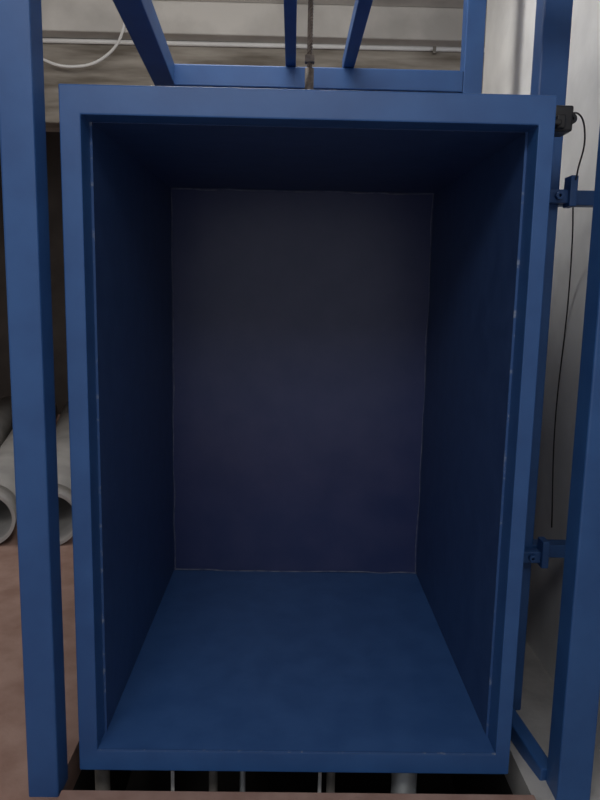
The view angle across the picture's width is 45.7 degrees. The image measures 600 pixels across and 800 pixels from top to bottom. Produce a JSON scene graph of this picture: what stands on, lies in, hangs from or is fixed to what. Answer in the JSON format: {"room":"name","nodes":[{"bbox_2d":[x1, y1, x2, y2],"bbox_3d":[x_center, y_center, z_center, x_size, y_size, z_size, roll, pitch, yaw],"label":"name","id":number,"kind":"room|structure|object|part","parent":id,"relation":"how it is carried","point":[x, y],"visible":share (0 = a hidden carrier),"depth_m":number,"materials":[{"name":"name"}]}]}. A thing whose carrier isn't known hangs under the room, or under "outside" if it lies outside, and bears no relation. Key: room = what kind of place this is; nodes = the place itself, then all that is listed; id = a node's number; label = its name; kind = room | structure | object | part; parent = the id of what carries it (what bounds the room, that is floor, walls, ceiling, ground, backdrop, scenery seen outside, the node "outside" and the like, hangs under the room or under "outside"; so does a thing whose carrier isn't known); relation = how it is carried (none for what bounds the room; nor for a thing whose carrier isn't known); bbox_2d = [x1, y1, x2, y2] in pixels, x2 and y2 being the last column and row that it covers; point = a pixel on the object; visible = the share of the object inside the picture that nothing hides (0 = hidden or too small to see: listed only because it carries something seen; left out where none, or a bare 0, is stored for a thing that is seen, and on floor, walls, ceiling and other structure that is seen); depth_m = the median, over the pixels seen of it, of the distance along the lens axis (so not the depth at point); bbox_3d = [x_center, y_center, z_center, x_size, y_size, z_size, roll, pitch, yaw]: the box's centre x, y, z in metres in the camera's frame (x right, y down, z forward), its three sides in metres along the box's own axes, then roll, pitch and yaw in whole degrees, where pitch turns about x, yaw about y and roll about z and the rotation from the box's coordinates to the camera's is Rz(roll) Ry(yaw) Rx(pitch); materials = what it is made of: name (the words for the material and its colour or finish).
{"room":"freight elevator shaft","nodes":[
{"label":"freight elevator shaft","id":0,"kind":"room"},
{"bbox_2d":[0,132,67,413],"bbox_3d":[-1.040,-1.322,6.746,8.000,2.980,0.150,1,9,-1],"label":"wall","id":1,"kind":"structure","parent":0,"point":[52,138],"depth_m":6.70,"materials":[{"name":"grey concrete"}]},
{"bbox_2d":[41,0,486,47],"bbox_3d":[-0.992,-2.395,4.602,8.000,0.190,0.450,1,9,-1],"label":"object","id":2,"kind":"object","parent":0,"point":[68,19],"depth_m":4.39,"materials":[{"name":"white paint"}]},
{"bbox_2d":[0,414,599,799],"bbox_3d":[-1.034,1.039,3.247,8.000,0.590,7.800,1,9,-1],"label":"floor","id":3,"kind":"structure","parent":0,"point":[535,712],"depth_m":2.41,"materials":[{"name":"concrete"}]},
{"bbox_2d":[0,403,57,542],"bbox_3d":[-1.877,0.338,4.823,0.270,0.270,3.001,-1,9,-15],"label":"pvc pipe","id":4,"kind":"object","parent":3,"relation":"on","point":[8,517],"visible":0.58,"depth_m":3.72,"materials":[{"name":"grey plastic"}]},
{"bbox_2d":[0,396,12,446],"bbox_3d":[-2.172,0.329,4.838,0.270,0.270,3.001,-1,9,-15],"label":"pvc pipe","id":5,"kind":"object","parent":4,"relation":"on","point":[6,426],"visible":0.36,"depth_m":5.46,"materials":[{"name":"grey plastic"}]},
{"bbox_2d":[0,485,16,542],"bbox_3d":[-1.518,0.559,3.467,0.270,0.270,0.161,-1,9,-15],"label":"socket","id":6,"kind":"object","parent":4,"relation":"attached to","point":[7,496],"depth_m":3.45,"materials":[{"name":"grey plastic"}]},
{"bbox_2d":[56,401,72,544],"bbox_3d":[-1.578,0.340,4.846,0.270,0.270,3.001,-1,9,-15],"label":"pvc pipe","id":7,"kind":"object","parent":3,"relation":"on","point":[62,427],"visible":0.22,"depth_m":3.92,"materials":[{"name":"grey plastic"}]},
{"bbox_2d":[58,484,72,544],"bbox_3d":[-1.218,0.562,3.491,0.270,0.270,0.161,-1,9,-15],"label":"socket","id":8,"kind":"object","parent":7,"relation":"attached to","point":[64,492],"depth_m":3.48,"materials":[{"name":"grey plastic"}]},
{"bbox_2d":[95,770,416,793],"bbox_3d":[-0.122,1.221,1.970,0.875,0.577,0.070,1,9,-1],"label":"struts","id":9,"kind":"object","parent":3,"relation":"on","point":[406,783],"visible":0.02,"depth_m":1.93,"materials":[{"name":"metal"}]},
{"bbox_2d":[57,790,535,799],"bbox_3d":[-0.002,1.005,1.657,1.180,0.016,0.248,1,9,-1],"label":"sill","id":10,"kind":"structure","parent":3,"relation":"on","point":[65,794],"depth_m":1.76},
{"bbox_2d":[0,0,599,799],"bbox_3d":[0.104,-0.572,2.226,1.510,2.984,1.382,1,9,-1],"label":"frame","id":11,"kind":"object","parent":3,"relation":"on","point":[567,769],"visible":0.78,"depth_m":1.72,"materials":[{"name":"blue metal"}]},
{"bbox_3d":[-0.607,-0.484,1.573,0.075,2.980,0.080,1,9,-1],"label":"post","id":12,"kind":"part","parent":11,"relation":"part of","materials":[{"name":"blue metal"}]},
{"bbox_2d":[305,0,314,89],"bbox_3d":[0.037,-1.431,2.007,0.028,1.200,0.030,1,9,-1],"label":"rope","id":13,"kind":"object","parent":11,"relation":"hanging from","point":[309,57],"visible":0.74,"depth_m":2.06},
{"bbox_2d":[58,84,556,773],"bbox_3d":[-0.002,-0.002,2.281,1.100,1.750,1.196,1,9,-1],"label":"cabin","id":14,"kind":"object","parent":13,"relation":"hanging from","point":[303,325],"visible":1,"depth_m":2.25,"materials":[{"name":"blue metal"}]},
{"bbox_3d":[-0.526,0.030,2.318,0.047,1.599,1.120,1,9,-1],"label":"panel","id":15,"kind":"part","parent":14,"relation":"part of","materials":[{"name":"blue metal"}]},
{"bbox_3d":[-0.019,0.827,2.414,1.090,0.050,1.192,1,9,-1],"label":"floor plate","id":16,"kind":"part","parent":14,"relation":"part of","materials":[{"name":"blue metal"}]},
{"bbox_3d":[-0.004,-0.044,2.855,1.016,1.539,0.012,1,9,-1],"label":"panel","id":17,"kind":"part","parent":14,"relation":"part of","materials":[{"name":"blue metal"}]},
{"bbox_3d":[0.012,-0.748,2.201,1.090,0.059,1.120,1,9,-1],"label":"roof panel","id":18,"kind":"part","parent":14,"relation":"part of","materials":[{"name":"blue metal"}]},
{"bbox_3d":[0.524,0.049,2.333,0.037,1.599,1.120,1,9,-1],"label":"panel","id":19,"kind":"part","parent":14,"relation":"part of","materials":[{"name":"blue metal"}]},
{"bbox_3d":[0.656,-0.671,2.878,0.075,2.970,0.070,1,9,-1],"label":"post","id":20,"kind":"part","parent":11,"relation":"part of","materials":[{"name":"blue metal"}]},
{"bbox_3d":[0.663,-0.527,1.970,0.077,2.970,0.070,1,9,-1],"label":"post","id":21,"kind":"part","parent":11,"relation":"part of","materials":[{"name":"blue metal"}]},
{"bbox_3d":[0.713,-0.461,1.591,0.085,2.980,0.080,1,9,-1],"label":"post","id":22,"kind":"part","parent":11,"relation":"part of","materials":[{"name":"blue metal"}]},
{"bbox_2d":[155,0,486,8],"bbox_3d":[-0.969,-2.244,2.728,8.000,0.100,7.800,1,9,-1],"label":"ceiling","id":23,"kind":"structure","parent":0,"point":[393,3],"depth_m":4.35,"materials":[{"name":"grey paint"}]},
{"bbox_2d":[43,43,483,131],"bbox_3d":[-1.000,-2.061,4.731,8.000,0.510,0.300,1,9,-1],"label":"concrete beam","id":24,"kind":"structure","parent":23,"relation":"attached to","point":[124,65],"depth_m":4.57,"materials":[{"name":"grey concrete"}]},
{"bbox_2d":[43,22,484,67],"bbox_3d":[-0.942,-2.271,4.458,5.900,0.390,0.174,1,9,-1],"label":"conduit","id":25,"kind":"object","parent":23,"relation":"hanging from","point":[119,41],"visible":0.5,"depth_m":4.52,"materials":[{"name":"white plastic"}]},
{"bbox_2d":[482,0,599,750],"bbox_3d":[0.987,-0.522,1.948,0.250,2.980,3.080,1,9,-1],"label":"wall","id":26,"kind":"structure","parent":0,"point":[510,24],"depth_m":2.33,"materials":[{"name":"white paint"}]},
{"bbox_2d":[551,207,573,527],"bbox_3d":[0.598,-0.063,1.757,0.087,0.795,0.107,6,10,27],"label":"cable","id":27,"kind":"object","parent":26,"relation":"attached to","point":[572,207],"depth_m":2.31,"materials":[{"name":"black plastic"}]},
{"bbox_2d":[554,105,585,179],"bbox_3d":[0.552,-0.573,1.566,0.087,0.145,0.475,6,10,27],"label":"switch","id":28,"kind":"object","parent":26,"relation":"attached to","point":[566,118],"depth_m":1.64,"materials":[{"name":"black plastic"}]},
{"bbox_3d":[0.587,-0.637,1.628,0.038,0.030,0.032,1,9,-1],"label":"arm","id":29,"kind":"part","parent":28,"relation":"part of","materials":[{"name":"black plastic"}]}
]}

